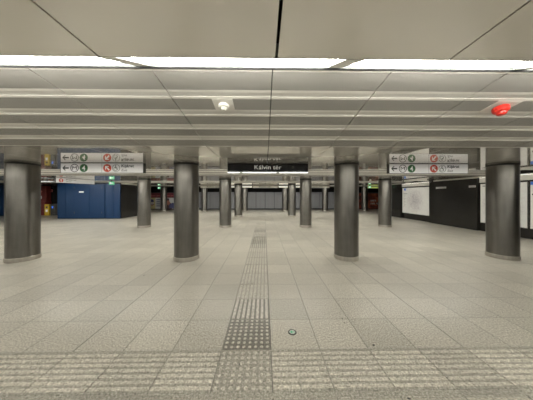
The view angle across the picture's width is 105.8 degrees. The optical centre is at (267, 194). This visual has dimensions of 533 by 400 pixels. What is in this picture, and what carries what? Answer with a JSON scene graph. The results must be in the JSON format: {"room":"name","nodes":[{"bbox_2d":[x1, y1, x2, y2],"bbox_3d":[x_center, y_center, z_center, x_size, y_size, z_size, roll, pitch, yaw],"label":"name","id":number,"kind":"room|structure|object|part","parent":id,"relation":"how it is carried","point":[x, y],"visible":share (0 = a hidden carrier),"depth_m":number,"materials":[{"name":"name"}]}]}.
{"room":"transit interior","nodes":[
{"label":"transit interior","id":0,"kind":"room"},
{"bbox_2d":[41,185,56,203],"bbox_3d":[-16.342,0.400,16.194,3.800,2.360,0.130,0,0,-1],"label":"wall","id":1,"kind":"structure","parent":0,"point":[54,187],"depth_m":16.12,"materials":[{"name":"paint"}]},
{"bbox_2d":[121,184,136,218],"bbox_3d":[-9.877,0.400,14.575,0.180,2.357,2.197,0,0,-1],"label":"wall","id":2,"kind":"structure","parent":0,"point":[128,192],"depth_m":14.20,"materials":[{"name":"black stone"}]},
{"bbox_2d":[151,188,377,209],"bbox_3d":[-0.328,0.205,22.083,28.000,2.750,0.230,0,0,-1],"label":"wall","id":3,"kind":"structure","parent":0,"point":[258,198],"depth_m":22.00,"materials":[{"name":"metal"}]},
{"bbox_2d":[151,192,159,208],"bbox_3d":[-12.274,0.610,21.783,1.600,1.780,0.054,0,0,-1],"label":"wall advert","id":4,"kind":"structure","parent":3,"relation":"attached to","point":[155,196],"depth_m":21.76,"materials":[{"name":"paper"}]},
{"bbox_2d":[151,198,159,208],"bbox_3d":[-12.274,0.890,21.758,1.560,1.180,0.004,0,0,-1],"label":"picture","id":5,"kind":"object","parent":4,"relation":"attached to","point":[155,202],"depth_m":21.76},
{"bbox_2d":[167,192,173,208],"bbox_3d":[-10.290,0.610,21.812,1.970,1.780,0.056,0,0,-1],"label":"wall advert","id":6,"kind":"structure","parent":3,"relation":"attached to","point":[170,195],"depth_m":21.79,"materials":[{"name":"paper"}]},
{"bbox_2d":[167,198,173,208],"bbox_3d":[-10.289,0.890,21.787,1.930,1.180,0.006,0,0,-1],"label":"picture","id":7,"kind":"object","parent":6,"relation":"attached to","point":[170,201],"depth_m":21.78},
{"bbox_2d":[359,192,377,208],"bbox_3d":[10.723,0.610,22.125,3.500,1.780,0.054,0,0,-1],"label":"wall advert","id":8,"kind":"structure","parent":3,"relation":"attached to","point":[372,196],"depth_m":22.11,"materials":[{"name":"paper"}]},
{"bbox_2d":[0,209,532,399],"bbox_3d":[-4.605,1.630,7.032,37.000,0.100,30.200,0,0,-1],"label":"floor","id":9,"kind":"structure","parent":0,"point":[412,283],"depth_m":3.37,"materials":[{"name":"tile"}]},
{"bbox_2d":[0,185,3,215],"bbox_3d":[-20.737,0.403,15.134,4.780,2.355,0.080,0,0,-1],"label":"hoarding","id":10,"kind":"object","parent":9,"relation":"on","point":[1,186],"visible":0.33,"depth_m":15.11,"materials":[{"name":"laminate"}]},
{"bbox_3d":[-20.337,0.405,15.125,0.780,2.290,0.050,0,0,-1],"label":"panel","id":11,"kind":"part","parent":10,"relation":"part of","materials":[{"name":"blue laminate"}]},
{"bbox_3d":[-19.537,0.405,15.137,0.780,2.290,0.050,0,0,-1],"label":"panel","id":12,"kind":"part","parent":10,"relation":"part of","materials":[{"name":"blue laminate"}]},
{"bbox_2d":[3,161,41,262],"bbox_3d":[-6.009,0.401,4.961,0.604,2.359,0.604,0,0,-1],"label":"steel column","id":13,"kind":"structure","parent":9,"relation":"on","point":[22,180],"depth_m":4.77,"materials":[{"name":"grey metal"}]},
{"bbox_2d":[41,186,50,214],"bbox_3d":[-17.748,0.430,15.883,0.980,2.300,0.510,0,0,-1],"label":"kiosk","id":14,"kind":"object","parent":9,"relation":"on","point":[45,190],"visible":0.41,"depth_m":15.77,"materials":[{"name":"plastic"}]},
{"bbox_3d":[-17.764,-0.095,15.948,0.950,1.250,0.380,0,0,-1],"label":"panel","id":15,"kind":"part","parent":14,"relation":"part of","materials":[{"name":"red metal"}]},
{"bbox_2d":[45,204,49,215],"bbox_3d":[-16.974,1.150,15.672,0.340,0.860,0.356,0,0,-1],"label":"ticket machine","id":16,"kind":"object","parent":9,"relation":"on","point":[47,206],"visible":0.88,"depth_m":15.50,"materials":[{"name":"plastic"}]},
{"bbox_2d":[50,204,55,214],"bbox_3d":[-16.555,1.140,15.753,0.400,0.880,0.406,0,0,-1],"label":"vending machine","id":17,"kind":"object","parent":9,"relation":"on","point":[52,206],"visible":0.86,"depth_m":15.56,"materials":[{"name":"plastic"}]},
{"bbox_2d":[57,183,120,218],"bbox_3d":[-11.850,0.403,13.398,4.100,2.355,0.115,0,0,-1],"label":"hoarding","id":18,"kind":"object","parent":9,"relation":"on","point":[97,200],"visible":0.95,"depth_m":13.36,"materials":[{"name":"metal"}]},
{"bbox_3d":[-13.630,0.405,13.379,0.540,2.290,0.060,0,0,-1],"label":"panel","id":19,"kind":"part","parent":18,"relation":"part of","materials":[{"name":"blue laminate"}]},
{"bbox_3d":[-13.080,0.405,13.387,0.520,2.290,0.060,0,0,-1],"label":"panel","id":20,"kind":"part","parent":18,"relation":"part of","materials":[{"name":"blue laminate"}]},
{"bbox_3d":[-12.305,0.415,13.374,0.990,2.250,0.050,0,0,-1],"label":"door","id":21,"kind":"part","parent":18,"relation":"part of","materials":[{"name":"blue laminate"}]},
{"bbox_3d":[-11.300,0.415,13.389,1.000,2.250,0.050,0,0,-1],"label":"door","id":22,"kind":"part","parent":18,"relation":"part of","materials":[{"name":"blue metal"}]},
{"bbox_3d":[-10.515,0.405,13.425,0.510,2.290,0.060,0,0,-1],"label":"panel","id":23,"kind":"part","parent":18,"relation":"part of","materials":[{"name":"blue laminate"}]},
{"bbox_3d":[-10.020,0.405,13.433,0.440,2.290,0.060,0,0,-1],"label":"panel","id":24,"kind":"part","parent":18,"relation":"part of","materials":[{"name":"blue metal"}]},
{"bbox_2d":[137,179,150,227],"bbox_3d":[-6.083,0.401,9.961,0.604,2.359,0.604,0,0,-1],"label":"steel column","id":25,"kind":"structure","parent":9,"relation":"on","point":[143,185],"depth_m":9.72,"materials":[{"name":"grey metal"}]},
{"bbox_2d":[160,187,166,210],"bbox_3d":[-10.231,0.401,19.900,0.604,2.359,0.604,0,0,-1],"label":"steel column","id":26,"kind":"structure","parent":9,"relation":"on","point":[163,190],"depth_m":19.68,"materials":[{"name":"grey metal"}]},
{"bbox_2d":[173,162,198,261],"bbox_3d":[-2.010,0.401,5.021,0.604,2.359,0.604,0,0,-1],"label":"steel column","id":27,"kind":"structure","parent":9,"relation":"on","point":[186,174],"depth_m":4.77,"materials":[{"name":"grey metal"}]},
{"bbox_2d":[201,188,207,210],"bbox_3d":[-6.232,0.401,19.960,0.604,2.359,0.604,0,0,-1],"label":"steel column","id":28,"kind":"structure","parent":9,"relation":"on","point":[203,190],"depth_m":19.72,"materials":[{"name":"grey metal"}]},
{"bbox_2d":[219,179,231,227],"bbox_3d":[-2.084,0.401,10.020,0.604,2.359,0.604,0,0,-1],"label":"steel column","id":29,"kind":"structure","parent":9,"relation":"on","point":[224,184],"depth_m":9.77,"materials":[{"name":"grey metal"}]},
{"bbox_2d":[234,184,241,216],"bbox_3d":[-2.158,0.401,15.020,0.604,2.359,0.604,0,0,-1],"label":"steel column","id":30,"kind":"structure","parent":9,"relation":"on","point":[237,187],"depth_m":14.76,"materials":[{"name":"grey metal"}]},
{"bbox_2d":[211,210,271,392],"bbox_3d":[-0.354,1.576,11.579,0.492,0.007,19.943,0,0,-1],"label":"path","id":31,"kind":"structure","parent":9,"relation":"on","point":[253,374],"depth_m":2.27,"materials":[{"name":"tile"}]},
{"bbox_2d":[242,188,247,210],"bbox_3d":[-2.232,0.401,20.019,0.604,2.359,0.604,0,0,-1],"label":"steel column","id":32,"kind":"structure","parent":9,"relation":"on","point":[244,190],"depth_m":19.77,"materials":[{"name":"grey metal"}]},
{"bbox_2d":[0,348,532,395],"bbox_3d":[0.291,1.576,1.828,9.494,0.008,0.423,0,0,-1],"label":"tactile paving","id":33,"kind":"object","parent":9,"relation":"on","point":[490,368],"depth_m":1.79,"materials":[{"name":"tile"}]},
{"bbox_2d":[0,347,532,399],"bbox_3d":[-0.027,1.579,1.811,12.000,0.002,0.493,0,0,-1],"label":"trim","id":34,"kind":"structure","parent":9,"relation":"on","point":[494,391],"depth_m":1.59,"materials":[{"name":"stone"}]},
{"bbox_2d":[282,188,287,210],"bbox_3d":[1.767,0.401,20.078,0.604,2.359,0.604,0,0,-1],"label":"steel column","id":35,"kind":"structure","parent":9,"relation":"on","point":[284,190],"depth_m":19.82,"materials":[{"name":"grey metal"}]},
{"bbox_2d":[288,184,295,216],"bbox_3d":[1.841,0.401,15.079,0.604,2.359,0.604,0,0,-1],"label":"steel column","id":36,"kind":"structure","parent":9,"relation":"on","point":[291,187],"depth_m":14.82,"materials":[{"name":"grey metal"}]},
{"bbox_2d":[288,329,296,334],"bbox_3d":[0.288,1.577,2.320,0.100,0.005,0.100,0,0,-1],"label":"floor marker","id":37,"kind":"object","parent":9,"relation":"on","point":[291,331],"visible":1,"depth_m":2.31,"materials":[{"name":"plastic"}]},
{"bbox_2d":[299,179,311,227],"bbox_3d":[1.916,0.401,10.079,0.604,2.359,0.604,0,0,-1],"label":"steel column","id":38,"kind":"structure","parent":9,"relation":"on","point":[305,184],"depth_m":9.83,"materials":[{"name":"grey metal"}]},
{"bbox_2d":[322,188,327,210],"bbox_3d":[5.767,0.401,20.138,0.604,2.359,0.604,0,0,-1],"label":"steel column","id":39,"kind":"structure","parent":9,"relation":"on","point":[324,190],"depth_m":19.89,"materials":[{"name":"grey metal"}]},
{"bbox_2d":[334,162,358,261],"bbox_3d":[1.990,0.401,5.080,0.604,2.359,0.604,0,0,-1],"label":"steel column","id":40,"kind":"structure","parent":9,"relation":"on","point":[346,174],"depth_m":4.83,"materials":[{"name":"grey metal"}]},
{"bbox_2d":[361,187,367,210],"bbox_3d":[9.767,0.401,20.197,0.604,2.359,0.604,0,0,-1],"label":"steel column","id":41,"kind":"structure","parent":9,"relation":"on","point":[364,189],"depth_m":19.95,"materials":[{"name":"grey metal"}]},
{"bbox_2d":[378,179,391,226],"bbox_3d":[5.915,0.401,10.139,0.604,2.359,0.604,0,0,-1],"label":"steel column","id":42,"kind":"structure","parent":9,"relation":"on","point":[384,185],"depth_m":9.90,"materials":[{"name":"grey metal"}]},
{"bbox_2d":[485,163,520,260],"bbox_3d":[5.989,0.401,5.139,0.604,2.359,0.604,0,0,-1],"label":"steel column","id":43,"kind":"structure","parent":9,"relation":"on","point":[502,180],"depth_m":4.95,"materials":[{"name":"grey metal"}]},
{"bbox_2d":[0,0,532,187],"bbox_3d":[-4.598,-1.025,6.558,37.000,0.490,31.150,0,0,-1],"label":"ceiling","id":44,"kind":"structure","parent":0,"point":[483,30],"depth_m":1.92,"materials":[{"name":"beige metal"}]},
{"bbox_2d":[0,56,143,66],"bbox_3d":[-1.760,-0.945,1.362,1.540,0.302,0.514,0,0,-1],"label":"ceiling light","id":45,"kind":"object","parent":44,"relation":"attached to","point":[4,60],"visible":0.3,"depth_m":1.58,"materials":[{"name":"white plastic"}]},
{"bbox_2d":[55,177,94,183],"bbox_3d":[-9.157,-0.664,9.670,0.064,0.228,1.721,0,0,8],"label":"direction sign","id":46,"kind":"object","parent":44,"relation":"hanging from","point":[57,179],"visible":1,"depth_m":9.52,"materials":[{"name":"white"}]},
{"bbox_2d":[60,163,145,172],"bbox_3d":[-4.014,-0.656,4.939,2.000,0.243,0.105,0,0,-1],"label":"direction sign","id":47,"kind":"object","parent":44,"relation":"hanging from","point":[64,167],"visible":1,"depth_m":4.89,"materials":[{"name":"white"}]},
{"bbox_2d":[200,185,218,187],"bbox_3d":[-4.288,-0.657,15.987,2.000,0.235,0.102,0,0,-1],"label":"station sign","id":48,"kind":"object","parent":44,"relation":"hanging from","point":[201,186],"visible":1,"depth_m":15.94,"materials":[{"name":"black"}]},
{"bbox_2d":[212,99,234,111],"bbox_3d":[-0.462,-0.933,2.143,0.210,0.084,0.198,0,0,-1],"label":"smoke detector","id":49,"kind":"object","parent":44,"relation":"attached to","point":[220,104],"visible":1,"depth_m":2.11,"materials":[{"name":"plastic"}]},
{"bbox_2d":[107,43,353,67],"bbox_3d":[-0.221,-0.945,1.385,1.540,0.302,0.514,0,0,-1],"label":"ceiling light","id":50,"kind":"object","parent":44,"relation":"attached to","point":[146,62],"visible":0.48,"depth_m":1.55,"materials":[{"name":"white plastic"}]},
{"bbox_2d":[231,185,251,187],"bbox_3d":[-2.163,-0.684,16.035,1.870,0.188,0.090,0,0,-1],"label":"ceiling light","id":51,"kind":"object","parent":44,"relation":"attached to","point":[232,186],"visible":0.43,"depth_m":16.00,"materials":[{"name":"white plastic"}]},
{"bbox_2d":[253,185,277,187],"bbox_3d":[-0.158,-0.657,16.049,2.000,0.235,0.102,0,0,-1],"label":"ceiling light","id":52,"kind":"object","parent":44,"relation":"hanging from","point":[254,186],"visible":1,"depth_m":16.00,"materials":[{"name":"white"}]},
{"bbox_2d":[227,163,307,173],"bbox_3d":[0.016,-0.656,5.000,1.990,0.243,0.102,0,0,-1],"label":"station sign","id":53,"kind":"object","parent":44,"relation":"hanging from","point":[232,168],"visible":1,"depth_m":4.95,"materials":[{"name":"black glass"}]},
{"bbox_2d":[279,185,299,187],"bbox_3d":[1.896,-0.684,16.095,1.970,0.188,0.090,0,0,-1],"label":"ceiling light","id":54,"kind":"object","parent":44,"relation":"attached to","point":[280,186],"visible":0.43,"depth_m":16.04,"materials":[{"name":"white plastic"}]},
{"bbox_2d":[312,185,328,187],"bbox_3d":[3.961,-0.657,16.110,2.000,0.235,0.102,0,0,-1],"label":"station sign","id":55,"kind":"object","parent":44,"relation":"hanging from","point":[313,186],"visible":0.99,"depth_m":16.07,"materials":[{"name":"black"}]},
{"bbox_2d":[387,164,467,173],"bbox_3d":[4.015,-0.656,5.058,2.000,0.243,0.105,0,0,-1],"label":"direction sign","id":56,"kind":"object","parent":44,"relation":"hanging from","point":[391,168],"visible":1,"depth_m":5.01,"materials":[{"name":"white"}]},
{"bbox_2d":[335,60,532,69],"bbox_3d":[1.319,-0.945,1.408,1.540,0.302,0.514,0,0,-1],"label":"ceiling light","id":57,"kind":"object","parent":44,"relation":"attached to","point":[356,64],"visible":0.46,"depth_m":1.57,"materials":[{"name":"white plastic"}]},
{"bbox_2d":[479,101,522,115],"bbox_3d":[2.528,-0.917,2.188,0.260,0.118,0.198,0,0,-1],"label":"fire alarm","id":58,"kind":"object","parent":44,"relation":"attached to","point":[500,108],"visible":1,"depth_m":2.15,"materials":[{"name":"plastic"}]},
{"bbox_2d":[392,184,401,217],"bbox_3d":[9.267,0.400,14.789,0.130,2.357,1.697,0,0,-1],"label":"wall","id":59,"kind":"structure","parent":0,"point":[396,189],"depth_m":14.25,"materials":[{"name":"black stone"}]},
{"bbox_2d":[429,178,479,230],"bbox_3d":[9.334,0.400,10.220,0.130,2.357,2.597,0,0,-1],"label":"wall","id":60,"kind":"structure","parent":0,"point":[457,204],"depth_m":9.88,"materials":[{"name":"black metal"}]},
{"bbox_2d":[392,173,532,184],"bbox_3d":[9.272,-0.762,9.389,0.020,0.035,12.500,0,0,-1],"label":"trim","id":61,"kind":"structure","parent":60,"relation":"attached to","point":[523,173],"depth_m":9.80,"materials":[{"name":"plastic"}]},
{"bbox_2d":[402,170,532,238],"bbox_3d":[9.648,0.205,3.894,0.390,2.750,23.500,0,0,-1],"label":"wall","id":62,"kind":"structure","parent":0,"point":[524,232],"depth_m":7.48,"materials":[{"name":"black stone"}]},
{"bbox_2d":[402,187,428,215],"bbox_3d":[9.329,0.360,12.725,0.066,1.700,2.270,0,0,-1],"label":"map","id":63,"kind":"object","parent":62,"relation":"attached to","point":[415,200],"visible":0.94,"depth_m":12.56,"materials":[{"name":"paper"}]},
{"bbox_2d":[402,182,428,186],"bbox_3d":[9.342,-0.660,12.730,0.040,0.240,2.400,0,0,-1],"label":"light fixture","id":64,"kind":"object","parent":62,"relation":"attached to","point":[424,183],"depth_m":12.68,"materials":[{"name":"metal"}]},
{"bbox_2d":[480,181,528,228],"bbox_3d":[9.398,0.360,8.060,0.066,1.700,1.600,0,0,-1],"label":"map","id":65,"kind":"object","parent":62,"relation":"attached to","point":[524,186],"visible":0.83,"depth_m":7.40,"materials":[{"name":"paper"}]},
{"bbox_2d":[530,181,532,228],"bbox_3d":[9.428,0.360,6.061,0.066,1.700,2.280,0,0,-1],"label":"map","id":66,"kind":"object","parent":62,"relation":"attached to","point":[531,182],"visible":1,"depth_m":7.15,"materials":[{"name":"paper"}]}
]}

